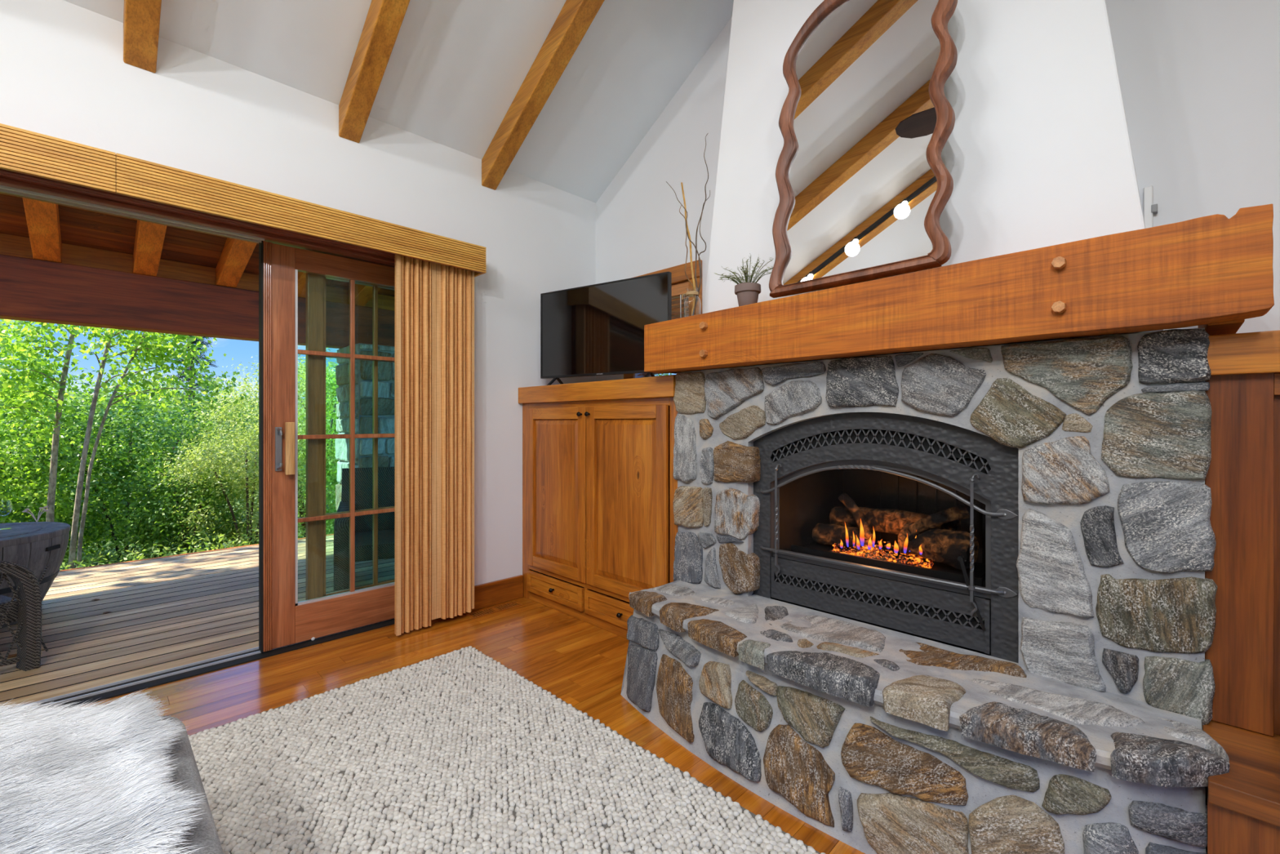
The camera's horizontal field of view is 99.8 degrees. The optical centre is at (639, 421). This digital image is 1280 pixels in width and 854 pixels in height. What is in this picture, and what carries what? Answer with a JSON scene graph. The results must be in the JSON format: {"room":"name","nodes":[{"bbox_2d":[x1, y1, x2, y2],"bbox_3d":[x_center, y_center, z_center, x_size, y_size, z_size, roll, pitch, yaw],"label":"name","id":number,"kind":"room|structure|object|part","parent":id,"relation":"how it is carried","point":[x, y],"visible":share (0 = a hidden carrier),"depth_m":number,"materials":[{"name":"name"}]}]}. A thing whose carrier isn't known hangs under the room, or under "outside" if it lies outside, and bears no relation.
{"room":"living room","nodes":[
{"label":"living room","id":0,"kind":"room"},
{"bbox_2d":[0,0,595,587],"bbox_3d":[-2.747,-0.255,1.743,0.260,2.850,6.630,0,0,45],"label":"wall","id":1,"kind":"structure","parent":0,"point":[64,74],"depth_m":2.81,"materials":[{"name":"white paint"}]},
{"bbox_2d":[0,185,264,242],"bbox_3d":[-2.525,-0.892,1.942,0.073,0.029,1.945,0,0,45],"label":"trim","id":2,"kind":"structure","parent":1,"relation":"attached to","point":[2,188],"depth_m":2.28,"materials":[{"name":"wood"}]},
{"bbox_2d":[0,168,413,271],"bbox_3d":[-2.231,-0.968,2.245,0.270,0.164,2.870,0,0,45],"label":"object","id":3,"kind":"structure","parent":1,"relation":"attached to","point":[7,178],"depth_m":2.37,"materials":[{"name":"brown wood"}]},
{"bbox_2d":[1,613,413,711],"bbox_3d":[-2.277,1.172,2.291,0.160,0.076,2.790,0,0,45],"label":"sliding door track","id":4,"kind":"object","parent":1,"relation":"attached to","point":[114,689],"depth_m":2.46,"materials":[{"name":"black"}]},
{"bbox_2d":[0,123,486,277],"bbox_3d":[-2.083,-0.953,2.103,0.179,0.151,3.175,0,0,45],"label":"valance","id":5,"kind":"object","parent":1,"relation":"attached to","point":[22,151],"visible":0.97,"depth_m":2.27,"materials":[{"name":"brown wood"}]},
{"bbox_2d":[395,254,474,635],"bbox_3d":[-1.159,0.114,3.045,0.075,2.049,0.451,0,0,45],"label":"pleated curtain","id":6,"kind":"object","parent":5,"relation":"hanging from","point":[439,290],"visible":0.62,"depth_m":3.04,"materials":[{"name":"brown fabric"}]},
{"bbox_2d":[258,240,413,652],"bbox_3d":[-1.577,0.124,2.958,0.102,2.039,0.834,0,0,45],"label":"door","id":7,"kind":"structure","parent":1,"relation":"in","point":[283,620],"depth_m":2.74,"materials":[{"name":"brown wood"}]},
{"bbox_3d":[-1.806,0.135,2.698,0.041,0.220,0.028,0,0,45],"label":"handle","id":8,"kind":"part","parent":7,"relation":"part of","materials":[{"name":"silver metal"}]},
{"bbox_3d":[-1.591,-0.840,2.977,0.044,0.110,0.550,0,0,45],"label":"rail","id":9,"kind":"part","parent":7,"relation":"part of","materials":[{"name":"brown wood"}]},
{"bbox_3d":[-1.591,1.040,2.977,0.044,0.191,0.550,0,0,45],"label":"rail","id":10,"kind":"part","parent":7,"relation":"part of","materials":[{"name":"brown wood"}]},
{"bbox_2d":[305,272,395,599],"bbox_3d":[-1.553,0.120,3.094,0.044,2.031,0.630,0,0,45],"label":"door","id":11,"kind":"structure","parent":1,"relation":"in","point":[315,285],"depth_m":2.89,"materials":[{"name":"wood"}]},
{"bbox_3d":[-1.553,-0.840,3.094,0.044,0.110,0.480,0,0,45],"label":"rail","id":12,"kind":"part","parent":11,"relation":"part of","materials":[{"name":"brown wood"}]},
{"bbox_2d":[465,574,523,612],"bbox_3d":[-0.943,1.077,3.374,0.022,0.145,0.485,0,0,45],"label":"baseboard","id":13,"kind":"structure","parent":1,"relation":"attached to","point":[490,593],"depth_m":3.40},
{"bbox_2d":[63,0,733,203],"bbox_3d":[-1.101,-2.280,0.122,4.960,1.668,7.030,0,0,45],"label":"ceiling","id":14,"kind":"structure","parent":0,"point":[455,69],"depth_m":2.91,"materials":[{"name":"white paint"}]},
{"bbox_2d":[123,0,161,73],"bbox_3d":[-0.523,-2.215,0.709,4.360,1.492,0.100,0,0,45],"label":"ceiling beam","id":15,"kind":"structure","parent":14,"relation":"attached to","point":[141,18],"depth_m":2.15,"materials":[{"name":"brown wood"}]},
{"bbox_2d":[338,0,409,142],"bbox_3d":[0.038,-2.215,1.279,4.360,1.492,0.100,0,0,45],"label":"ceiling beam","id":16,"kind":"structure","parent":14,"relation":"attached to","point":[384,18],"depth_m":2.56,"materials":[{"name":"brown wood"}]},
{"bbox_2d":[481,0,604,190],"bbox_3d":[0.604,-2.215,1.853,4.360,1.492,0.100,0,0,45],"label":"ceiling beam","id":17,"kind":"structure","parent":14,"relation":"attached to","point":[573,21],"depth_m":2.97,"materials":[{"name":"brown wood"}]},
{"bbox_2d":[78,582,1207,853],"bbox_3d":[-1.136,1.160,0.156,4.459,0.020,6.629,0,0,45],"label":"floor","id":18,"kind":"structure","parent":0,"point":[581,663],"depth_m":2.45,"materials":[{"name":"brown wood"}]},
{"bbox_2d":[465,600,523,618],"bbox_3d":[-0.887,1.148,3.301,0.095,0.004,0.340,0,0,45],"label":"floor vent","id":19,"kind":"object","parent":18,"relation":"in","point":[492,610],"visible":1,"depth_m":3.29,"materials":[{"name":"brown"}]},
{"bbox_2d":[470,608,494,617],"bbox_3d":[-0.945,1.148,3.242,0.063,0.003,0.131,0,0,45],"label":"grille","id":20,"kind":"object","parent":19,"relation":"attached to","point":[483,612],"depth_m":3.24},
{"bbox_2d":[494,602,518,609],"bbox_3d":[-0.830,1.148,3.359,0.063,0.003,0.131,0,0,45],"label":"grille","id":21,"kind":"object","parent":19,"relation":"attached to","point":[509,605],"depth_m":3.36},
{"bbox_2d":[187,645,825,853],"bbox_3d":[-0.604,1.140,0.806,3.112,0.018,2.420,0,0,45],"label":"rug","id":22,"kind":"object","parent":18,"relation":"on","point":[456,751],"visible":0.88,"depth_m":1.72,"materials":[{"name":"grey carpet"}]},
{"bbox_2d":[155,715,223,853],"bbox_3d":[-1.007,0.919,0.367,1.650,0.426,1.210,0,0,45],"label":"upholstered ottoman","id":23,"kind":"object","parent":22,"relation":"on","point":[205,834],"visible":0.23,"depth_m":1.05,"materials":[{"name":"grey fabric"}]},
{"bbox_2d":[0,688,209,853],"bbox_3d":[-1.070,0.641,0.403,1.591,0.116,1.073,0,0,45],"label":"fur throw","id":24,"kind":"object","parent":23,"relation":"on","point":[82,780],"visible":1,"depth_m":0.98,"materials":[{"name":"fur"}]},
{"bbox_2d":[518,374,677,638],"bbox_3d":[-0.091,0.462,3.292,1.348,1.376,0.685,0,0,45],"label":"media cabinet","id":25,"kind":"object","parent":18,"relation":"on","point":[599,486],"visible":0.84,"depth_m":3.02,"materials":[{"name":"brown wood"}]},
{"bbox_3d":[-0.527,1.024,3.297,0.554,0.132,0.020,0,0,45],"label":"drawer","id":26,"kind":"part","parent":25,"relation":"part of","materials":[{"name":"brown wood"}]},
{"bbox_3d":[-0.515,-0.052,3.286,0.451,0.068,0.020,0,0,45],"label":"rail","id":27,"kind":"part","parent":25,"relation":"part of","materials":[{"name":"brown wood"}]},
{"bbox_3d":[-0.515,0.886,3.286,0.451,0.068,0.020,0,0,45],"label":"rail","id":28,"kind":"part","parent":25,"relation":"part of","materials":[{"name":"brown wood"}]},
{"bbox_3d":[-0.515,0.417,3.287,0.451,0.870,0.010,0,0,45],"label":"panel","id":29,"kind":"part","parent":25,"relation":"part of","materials":[{"name":"brown wood"}]},
{"bbox_3d":[-0.515,0.417,3.286,0.587,1.006,0.020,0,0,45],"label":"door","id":30,"kind":"part","parent":25,"relation":"part of","materials":[{"name":"brown wood"}]},
{"bbox_3d":[-0.281,1.123,3.083,1.215,0.055,0.020,0,0,45],"label":"rail","id":31,"kind":"part","parent":25,"relation":"part of","materials":[{"name":"brown wood"}]},
{"bbox_3d":[-0.281,0.939,3.083,1.215,0.030,0.020,0,0,45],"label":"rail","id":32,"kind":"part","parent":25,"relation":"part of","materials":[{"name":"brown wood"}]},
{"bbox_3d":[-0.281,-0.102,3.083,1.215,0.040,0.020,0,0,45],"label":"rail","id":33,"kind":"part","parent":25,"relation":"part of","materials":[{"name":"brown wood"}]},
{"bbox_2d":[540,271,671,385],"bbox_3d":[-0.242,-0.541,3.335,0.981,0.628,0.197,0,0,33],"label":"television","id":34,"kind":"object","parent":25,"relation":"on","point":[595,329],"visible":0.86,"depth_m":3.32,"materials":[{"name":"black plastic"}]},
{"bbox_3d":[-0.096,1.024,2.873,0.608,0.132,0.020,0,0,45],"label":"drawer","id":35,"kind":"part","parent":25,"relation":"part of","materials":[{"name":"brown wood"}]},
{"bbox_3d":[-0.108,1.024,2.861,0.026,0.026,0.030,0,0,45],"label":"knob","id":36,"kind":"part","parent":25,"relation":"part of","materials":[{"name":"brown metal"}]},
{"bbox_3d":[-0.083,0.886,2.860,0.475,0.068,0.020,0,0,45],"label":"rail","id":37,"kind":"part","parent":25,"relation":"part of","materials":[{"name":"brown wood"}]},
{"bbox_3d":[-0.083,-0.052,2.860,0.475,0.068,0.020,0,0,45],"label":"rail","id":38,"kind":"part","parent":25,"relation":"part of","materials":[{"name":"brown wood"}]},
{"bbox_3d":[-0.082,0.417,2.861,0.475,0.870,0.010,0,0,45],"label":"panel","id":39,"kind":"part","parent":25,"relation":"part of","materials":[{"name":"brown wood"}]},
{"bbox_3d":[-0.083,0.417,2.860,0.611,1.006,0.020,0,0,45],"label":"door","id":40,"kind":"part","parent":25,"relation":"part of","materials":[{"name":"brown wood"}]},
{"bbox_2d":[620,579,1229,853],"bbox_3d":[0.647,0.934,1.786,1.770,0.458,0.596,0,0,45],"label":"raised hearth","id":41,"kind":"object","parent":18,"relation":"on","point":[878,740],"visible":0.98,"depth_m":1.47,"materials":[{"name":"stone"}]},
{"bbox_2d":[673,327,1217,725],"bbox_3d":[1.020,0.265,2.199,1.798,1.016,0.675,0,0,45],"label":"stone fireplace","id":42,"kind":"object","parent":41,"relation":"on","point":[1111,434],"visible":1,"depth_m":1.55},
{"bbox_2d":[753,412,1018,662],"bbox_3d":[0.985,0.356,2.162,0.987,0.817,0.476,0,0,45],"label":"fireplace insert","id":43,"kind":"object","parent":42,"relation":"in","point":[879,460],"depth_m":2.01,"materials":[{"name":"black metal"}]},
{"bbox_2d":[812,523,871,548],"bbox_3d":[0.857,0.482,2.276,0.239,0.089,0.100,0,0,40],"label":"log","id":44,"kind":"object","parent":43,"relation":"on","point":[828,535],"visible":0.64,"depth_m":2.27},
{"bbox_2d":[838,493,872,538],"bbox_3d":[0.894,0.384,2.225,0.053,0.167,0.177,0,0,-20],"label":"log","id":45,"kind":"object","parent":43,"relation":"on","point":[849,503],"visible":0.98,"depth_m":2.22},
{"bbox_2d":[774,572,984,627],"bbox_3d":[0.845,0.655,2.017,0.773,0.048,0.004,0,0,45],"label":"vent grille","id":46,"kind":"object","parent":43,"relation":"attached to","point":[935,613],"depth_m":1.98,"materials":[{"name":"grey metal"}]},
{"bbox_2d":[772,429,988,473],"bbox_3d":[0.848,0.101,2.020,0.801,0.158,0.004,0,0,45],"label":"vent grille","id":47,"kind":"object","parent":43,"relation":"attached to","point":[930,451],"depth_m":1.96,"materials":[{"name":"grey metal"}]},
{"bbox_3d":[0.842,0.659,2.014,0.798,0.172,0.012,0,0,45],"label":"panel","id":48,"kind":"part","parent":43,"relation":"part of","materials":[{"name":"black metal"}]},
{"bbox_3d":[0.859,0.351,2.031,0.806,0.443,0.040,0,0,45],"label":"door frame","id":49,"kind":"part","parent":43,"relation":"part of","materials":[{"name":"grey metal"}]},
{"bbox_3d":[0.989,0.472,2.145,0.700,0.170,0.275,0,0,45],"label":"gas burner","id":50,"kind":"part","parent":43,"relation":"part of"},
{"bbox_2d":[791,542,985,586],"bbox_3d":[0.989,0.540,2.145,0.700,0.034,0.275,0,0,45],"label":"tray","id":51,"kind":"object","parent":43,"relation":"on","point":[900,562],"depth_m":2.04,"materials":[{"name":"black metal"}]},
{"bbox_2d":[829,506,960,533],"bbox_3d":[1.032,0.412,2.221,0.496,0.104,0.104,0,0,45],"label":"log","id":52,"kind":"object","parent":43,"relation":"on","point":[884,520],"visible":0.59,"depth_m":2.21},
{"bbox_2d":[897,523,978,568],"bbox_3d":[1.097,0.453,1.992,0.128,0.131,0.250,0,0,-38],"label":"log","id":53,"kind":"object","parent":43,"relation":"on","point":[940,545],"visible":0.81,"depth_m":1.94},
{"bbox_2d":[900,504,969,541],"bbox_3d":[1.102,0.378,2.018,0.233,0.143,0.057,0,0,10],"label":"log","id":54,"kind":"object","parent":53,"relation":"on","point":[936,520],"visible":1,"depth_m":2.00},
{"bbox_3d":[1.079,0.556,1.754,0.080,0.234,0.012,0,0,29],"label":"lever handle","id":55,"kind":"part","parent":43,"relation":"part of","materials":[{"name":"metal"}]},
{"bbox_2d":[644,204,1274,373],"bbox_3d":[0.982,-0.371,2.165,1.970,0.258,0.789,0,0,45],"label":"mantel","id":56,"kind":"object","parent":42,"relation":"on","point":[1214,273],"visible":0.97,"depth_m":1.55,"materials":[{"name":"brown wood"}]},
{"bbox_2d":[681,290,700,314],"bbox_3d":[0.258,-0.581,2.664,0.084,0.160,0.084,0,0,45],"label":"glass vase","id":57,"kind":"object","parent":56,"relation":"on","point":[691,294],"visible":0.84,"depth_m":2.66,"materials":[{"name":"clear glass"}]},
{"bbox_2d":[666,181,702,304],"bbox_3d":[0.212,-0.844,2.645,0.183,0.648,0.038,0,0,-15],"label":"twig","id":58,"kind":"object","parent":57,"relation":"in","point":[666,181],"visible":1,"depth_m":2.65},
{"bbox_2d":[679,204,696,298],"bbox_3d":[0.238,-0.797,2.667,0.087,0.554,0.012,0,0,1],"label":"twig","id":59,"kind":"object","parent":57,"relation":"in","point":[681,205],"visible":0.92,"depth_m":2.66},
{"bbox_2d":[680,182,695,315],"bbox_3d":[0.237,-0.846,2.650,0.081,0.651,0.026,0,0,-30],"label":"twig","id":60,"kind":"object","parent":57,"relation":"in","point":[683,196],"visible":0.97,"depth_m":2.65,"materials":[{"name":"brown wood"}]},
{"bbox_2d":[693,133,708,311],"bbox_3d":[0.303,-0.988,2.684,0.102,0.935,0.020,0,0,-32],"label":"twig","id":61,"kind":"object","parent":57,"relation":"in","point":[708,133],"visible":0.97,"depth_m":2.68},
{"bbox_2d":[692,190,710,315],"bbox_3d":[0.302,-0.837,2.672,0.097,0.634,0.016,0,0,-12],"label":"twig","id":62,"kind":"object","parent":57,"relation":"in","point":[709,190],"visible":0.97,"depth_m":2.67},
{"bbox_2d":[715,253,773,306],"bbox_3d":[0.450,-0.594,2.261,0.310,0.232,0.185,0,0,45],"label":"potted plant","id":63,"kind":"object","parent":56,"relation":"on","point":[747,292],"visible":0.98,"depth_m":2.22,"materials":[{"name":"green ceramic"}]},
{"bbox_3d":[0.450,-0.631,2.260,0.284,0.143,0.168,0,0,45],"label":"stem","id":64,"kind":"part","parent":63,"relation":"part of","materials":[{"name":"green plant"}]},
{"bbox_2d":[768,0,957,297],"bbox_3d":[0.792,-1.087,1.976,0.645,1.180,0.163,0,0,45],"label":"mirror","id":65,"kind":"object","parent":56,"relation":"on","point":[867,119],"visible":1,"depth_m":1.95,"materials":[{"name":"brown wood"}]},
{"bbox_2d":[1202,329,1279,853],"bbox_3d":[1.974,0.466,1.067,1.224,1.368,0.960,0,0,45],"label":"cabinet","id":66,"kind":"object","parent":18,"relation":"on","point":[1242,477],"visible":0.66,"depth_m":1.32,"materials":[{"name":"brown wood"}]},
{"bbox_3d":[1.884,-0.091,0.967,0.972,0.053,0.020,0,0,45],"label":"rail","id":67,"kind":"part","parent":66,"relation":"part of","materials":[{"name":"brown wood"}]},
{"bbox_3d":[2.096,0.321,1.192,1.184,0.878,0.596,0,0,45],"label":"panel","id":68,"kind":"part","parent":66,"relation":"part of","materials":[{"name":"brown wood"}]},
{"bbox_2d":[734,282,760,306],"bbox_3d":[0.451,-0.525,2.257,0.109,0.094,0.109,0,0,45],"label":"pot","id":69,"kind":"object","parent":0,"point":[747,293],"depth_m":2.22,"materials":[{"name":"brown ceramic"}]},
{"bbox_2d":[701,0,1163,370],"bbox_3d":[1.067,-1.630,2.324,1.714,2.768,0.470,0,0,45],"label":"wall","id":70,"kind":"structure","parent":0,"point":[1037,152],"depth_m":1.84,"materials":[{"name":"white paint"}]},
{"bbox_2d":[595,0,1279,381],"bbox_3d":[1.274,-0.922,2.577,4.820,4.184,0.200,0,0,45],"label":"wall","id":71,"kind":"structure","parent":0,"point":[1199,79],"depth_m":1.89,"materials":[{"name":"white paint"}]},
{"bbox_2d":[623,259,702,378],"bbox_3d":[0.184,-0.588,3.594,0.680,0.815,0.180,0,0,45],"label":"window","id":72,"kind":"structure","parent":71,"relation":"in","point":[678,275],"depth_m":3.36,"materials":[{"name":"brown wood"}]},
{"bbox_2d":[637,280,688,377],"bbox_3d":[0.160,-0.583,3.570,0.480,0.624,0.067,0,0,45],"label":"window blind","id":73,"kind":"object","parent":72,"relation":"attached to","point":[678,289],"visible":0.07,"depth_m":3.46,"materials":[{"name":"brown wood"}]},
{"bbox_3d":[0.164,-0.855,3.573,0.480,0.080,0.058,0,0,45],"label":"head rail","id":74,"kind":"part","parent":73,"relation":"part of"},
{"bbox_3d":[0.142,-0.550,3.551,0.382,0.540,0.014,0,0,45],"label":"cord","id":75,"kind":"part","parent":73,"relation":"part of","materials":[{"name":"white plastic"}]},
{"bbox_2d":[1143,185,1157,228],"bbox_3d":[1.799,-0.590,1.899,0.036,0.480,0.030,0,0,45],"label":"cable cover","id":76,"kind":"object","parent":71,"relation":"attached to","point":[1149,208],"visible":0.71,"depth_m":1.90,"materials":[{"name":"white plastic"}]},
{"bbox_3d":[-5.043,1.425,2.158,3.585,0.150,18.000,0,0,45],"label":"deck underside","id":77,"kind":"object","parent":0,"visible":0},
{"bbox_2d":[59,533,333,571],"bbox_3d":[-6.331,1.419,3.426,0.030,0.242,18.000,0,0,45],"label":"fascia","id":78,"kind":"object","parent":77,"relation":"on","point":[330,534],"depth_m":5.18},
{"bbox_2d":[0,534,395,708],"bbox_3d":[-5.043,1.317,2.148,3.571,0.035,17.986,0,0,45],"label":"deck","id":79,"kind":"structure","parent":77,"relation":"on","point":[168,612],"depth_m":3.60,"materials":[{"name":"grey"}]},
{"bbox_2d":[4,653,17,657],"bbox_3d":[-3.459,1.292,2.979,0.047,0.012,0.089,0,0,45],"label":"dry leaf","id":80,"kind":"object","parent":79,"relation":"on","point":[11,655],"visible":0.54,"depth_m":2.98,"materials":[{"name":"brown"}]},
{"bbox_2d":[0,560,48,671],"bbox_3d":[-3.667,0.851,2.638,0.739,0.898,0.880,0,0,23],"label":"wicker chair","id":81,"kind":"object","parent":79,"relation":"on","point":[25,608],"visible":1,"depth_m":2.83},
{"bbox_3d":[-3.650,1.000,2.679,0.520,0.120,0.630,0,0,23],"label":"seat","id":82,"kind":"part","parent":81,"relation":"part of","materials":[{"name":"grey wicker"}]},
{"bbox_2d":[0,521,70,628],"bbox_3d":[-4.323,1.011,3.449,0.932,0.578,0.932,0,0,45],"label":"table","id":83,"kind":"object","parent":79,"relation":"on","point":[33,545],"visible":0.67,"depth_m":3.51,"materials":[{"name":"grey"}]},
{"bbox_2d":[22,506,48,522],"bbox_3d":[-4.352,0.664,3.881,0.106,0.115,0.130,0,0,45],"label":"flower","id":84,"kind":"object","parent":83,"relation":"on","point":[44,509],"visible":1,"depth_m":3.88,"materials":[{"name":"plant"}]},
{"bbox_2d":[333,466,395,591],"bbox_3d":[-2.099,0.851,4.494,0.739,0.898,0.880,0,0,-25],"label":"wicker chair","id":85,"kind":"object","parent":79,"relation":"on","point":[386,475],"visible":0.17,"depth_m":4.61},
{"bbox_3d":[-2.350,0.989,4.300,0.100,0.623,0.640,0,0,-25],"label":"arm frame","id":86,"kind":"part","parent":85,"relation":"part of","materials":[{"name":"grey wicker"}]},
{"bbox_3d":[-2.242,0.704,4.794,0.720,0.603,0.215,0,0,-25],"label":"backrest","id":87,"kind":"part","parent":85,"relation":"part of","materials":[{"name":"grey wicker"}]},
{"bbox_3d":[-2.079,1.000,4.453,0.520,0.120,0.630,0,0,-25],"label":"seat","id":88,"kind":"part","parent":85,"relation":"part of","materials":[{"name":"grey wicker"}]},
{"bbox_2d":[334,342,395,511],"bbox_3d":[-2.956,0.231,6.155,0.721,2.139,0.778,0,0,45],"label":"exterior wall","id":89,"kind":"structure","parent":79,"relation":"on","point":[363,369],"depth_m":5.86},
{"bbox_2d":[0,253,395,348],"bbox_3d":[-6.142,-1.077,3.240,0.200,0.485,18.000,0,0,45],"label":"beam","id":90,"kind":"structure","parent":89,"relation":"on","point":[32,290],"depth_m":4.83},
{"bbox_2d":[22,197,62,262],"bbox_3d":[-3.948,-1.696,3.523,3.930,1.050,0.156,0,0,45],"label":"rafter","id":91,"kind":"object","parent":90,"relation":"on","point":[42,219],"visible":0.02,"depth_m":4.05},
{"bbox_2d":[133,219,167,276],"bbox_3d":[-3.533,-1.696,3.944,3.930,1.050,0.156,0,0,45],"label":"rafter","id":92,"kind":"object","parent":90,"relation":"on","point":[149,237],"visible":0.02,"depth_m":4.47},
{"bbox_2d":[0,233,395,311],"bbox_3d":[-4.072,-1.415,5.300,0.040,0.189,3.382,0,0,45],"label":"rafter","id":93,"kind":"object","parent":90,"relation":"on","point":[10,245],"visible":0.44,"depth_m":4.80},
{"bbox_2d":[215,237,257,288],"bbox_3d":[-3.124,-1.696,4.360,3.930,1.050,0.156,0,0,45],"label":"rafter","id":94,"kind":"object","parent":90,"relation":"on","point":[236,254],"visible":0.02,"depth_m":4.89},
{"bbox_2d":[297,271,305,297],"bbox_3d":[-2.707,-1.696,4.784,3.930,1.050,0.156,0,0,45],"label":"rafter","id":95,"kind":"object","parent":90,"relation":"on","point":[301,276],"visible":0.02,"depth_m":5.45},
{"bbox_2d":[348,284,380,306],"bbox_3d":[-2.293,-1.696,5.204,3.930,1.050,0.156,0,0,45],"label":"rafter","id":96,"kind":"object","parent":90,"relation":"on","point":[363,294],"visible":0.02,"depth_m":5.89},
{"label":"outside","id":97,"kind":"structure","parent":0,"visible":0},
{"bbox_2d":[0,392,337,569],"bbox_3d":[-22.290,-0.021,28.959,60.000,5.054,70.000,0,0,45],"label":"ground","id":98,"kind":"structure","parent":97,"point":[197,401],"depth_m":10.89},
{"bbox_2d":[0,318,111,521],"bbox_3d":[-6.980,-0.595,6.205,1.386,5.310,1.761,0,0,-36],"label":"tree","id":99,"kind":"object","parent":98,"relation":"on","point":[34,396],"visible":0.82,"depth_m":6.19,"materials":[{"name":"green plant"}]},
{"bbox_2d":[0,374,114,555],"bbox_3d":[-8.546,0.542,6.529,3.079,3.124,3.044,0,0,-24],"label":"leafy shrub","id":100,"kind":"object","parent":98,"relation":"on","point":[39,440],"visible":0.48,"depth_m":6.76,"materials":[{"name":"green plant"}]},
{"bbox_3d":[-8.499,0.995,6.639,1.165,2.219,1.324,0,0,45],"label":"stem","id":101,"kind":"part","parent":100,"relation":"part of","materials":[{"name":"green plant"}]},
{"bbox_2d":[0,320,119,509],"bbox_3d":[-13.791,-0.144,10.204,5.751,5.264,5.936,0,0,-32],"label":"tree","id":102,"kind":"object","parent":98,"relation":"on","point":[38,360],"visible":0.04,"depth_m":11.34,"materials":[{"name":"green plant"}]},
{"bbox_2d":[0,372,182,562],"bbox_3d":[-9.520,0.692,8.614,3.594,3.218,3.756,0,0,33],"label":"leafy shrub","id":103,"kind":"object","parent":98,"relation":"on","point":[86,552],"visible":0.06,"depth_m":8.57,"materials":[{"name":"green plant"}]},
{"bbox_2d":[0,368,244,562],"bbox_3d":[-7.663,0.638,7.998,3.077,2.888,3.266,0,0,-31],"label":"leafy shrub","id":104,"kind":"object","parent":98,"relation":"on","point":[126,479],"visible":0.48,"depth_m":7.63,"materials":[{"name":"green plant"}]},
{"bbox_3d":[-7.733,1.112,8.204,0.786,1.939,1.231,0,0,-7],"label":"stem","id":105,"kind":"part","parent":104,"relation":"part of","materials":[{"name":"green plant"}]},
{"bbox_2d":[49,324,222,568],"bbox_3d":[-6.083,-0.585,6.573,1.635,5.225,1.575,0,0,45],"label":"tree","id":106,"kind":"object","parent":98,"relation":"on","point":[108,338],"visible":0.68,"depth_m":6.25,"materials":[{"name":"green plant"}]},
{"bbox_2d":[75,329,249,568],"bbox_3d":[-6.005,-0.359,6.950,1.838,4.812,1.354,0,0,-15],"label":"tree","id":107,"kind":"object","parent":98,"relation":"on","point":[202,383],"visible":0.51,"depth_m":6.83,"materials":[{"name":"green plant"}]},
{"bbox_2d":[22,363,303,539],"bbox_3d":[-11.075,0.563,12.422,5.044,3.966,5.888,0,0,45],"label":"tree","id":108,"kind":"object","parent":98,"relation":"on","point":[206,396],"visible":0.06,"depth_m":12.28,"materials":[{"name":"green plant"}]},
{"bbox_2d":[90,456,257,559],"bbox_3d":[-6.491,1.192,7.567,1.900,1.581,1.773,0,0,8],"label":"leafy shrub","id":109,"kind":"object","parent":98,"relation":"on","point":[152,522],"visible":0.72,"depth_m":7.39,"materials":[{"name":"green plant"}]},
{"bbox_3d":[-6.396,1.455,7.668,0.629,1.054,0.108,0,0,23],"label":"stem","id":110,"kind":"part","parent":109,"relation":"part of","materials":[{"name":"green plant"}]},
{"bbox_2d":[155,335,222,463],"bbox_3d":[-13.180,-1.077,15.925,2.266,6.536,2.095,0,0,15],"label":"tree","id":111,"kind":"object","parent":98,"relation":"on","point":[196,340],"visible":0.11,"depth_m":15.81,"materials":[{"name":"green plant"}]},
{"bbox_2d":[59,515,333,570],"bbox_3d":[-5.606,1.669,7.267,4.272,0.888,10.566,0,0,45],"label":"undergrowth","id":112,"kind":"object","parent":98,"relation":"on","point":[89,560],"visible":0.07,"depth_m":7.00,"materials":[{"name":"green plant"}]},
{"bbox_2d":[139,400,331,551],"bbox_3d":[-5.575,0.821,7.621,2.151,2.277,2.021,0,0,-20],"label":"bush","id":113,"kind":"object","parent":98,"relation":"on","point":[192,463],"visible":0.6,"depth_m":7.30,"materials":[{"name":"green plant"}]},
{"bbox_3d":[-5.535,1.171,7.574,0.626,1.575,0.848,0,0,45],"label":"stem","id":114,"kind":"part","parent":113,"relation":"part of","materials":[{"name":"green plant"}]},
{"bbox_2d":[165,348,338,537],"bbox_3d":[-5.575,0.333,9.194,3.660,3.538,3.714,0,0,33],"label":"tree","id":115,"kind":"object","parent":98,"relation":"on","point":[225,412],"visible":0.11,"depth_m":8.44,"materials":[{"name":"green plant"}]},
{"bbox_3d":[-5.821,0.871,9.317,0.893,2.462,1.604,0,0,31],"label":"stem","id":116,"kind":"part","parent":115,"relation":"part of","materials":[{"name":"green plant"}]},
{"bbox_2d":[239,345,337,506],"bbox_3d":[-7.877,0.037,15.303,5.755,4.826,5.686,0,0,31],"label":"tree","id":117,"kind":"object","parent":98,"relation":"on","point":[303,360],"visible":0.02,"depth_m":14.10,"materials":[{"name":"green plant"}]},
{"bbox_2d":[253,347,338,533],"bbox_3d":[-4.312,0.329,8.740,2.855,3.373,3.363,0,0,45],"label":"leafy shrub","id":118,"kind":"object","parent":98,"relation":"on","point":[331,386],"visible":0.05,"depth_m":8.11,"materials":[{"name":"green plant"}]},
{"bbox_2d":[654,373,671,376],"bbox_3d":[-0.995,-1.276,17.170,5.628,7.071,6.398,0,0,-24],"label":"tree","id":119,"kind":"object","parent":98,"relation":"on","point":[665,374],"visible":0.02,"depth_m":16.14,"materials":[{"name":"green plant"}]},
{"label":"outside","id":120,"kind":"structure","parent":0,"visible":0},
{"bbox_2d":[0,193,688,318],"bbox_3d":[-5.187,-1.796,2.297,3.976,0.913,17.996,0,0,45],"label":"porch ceiling","id":121,"kind":"structure","parent":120,"point":[78,227],"depth_m":4.55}
]}

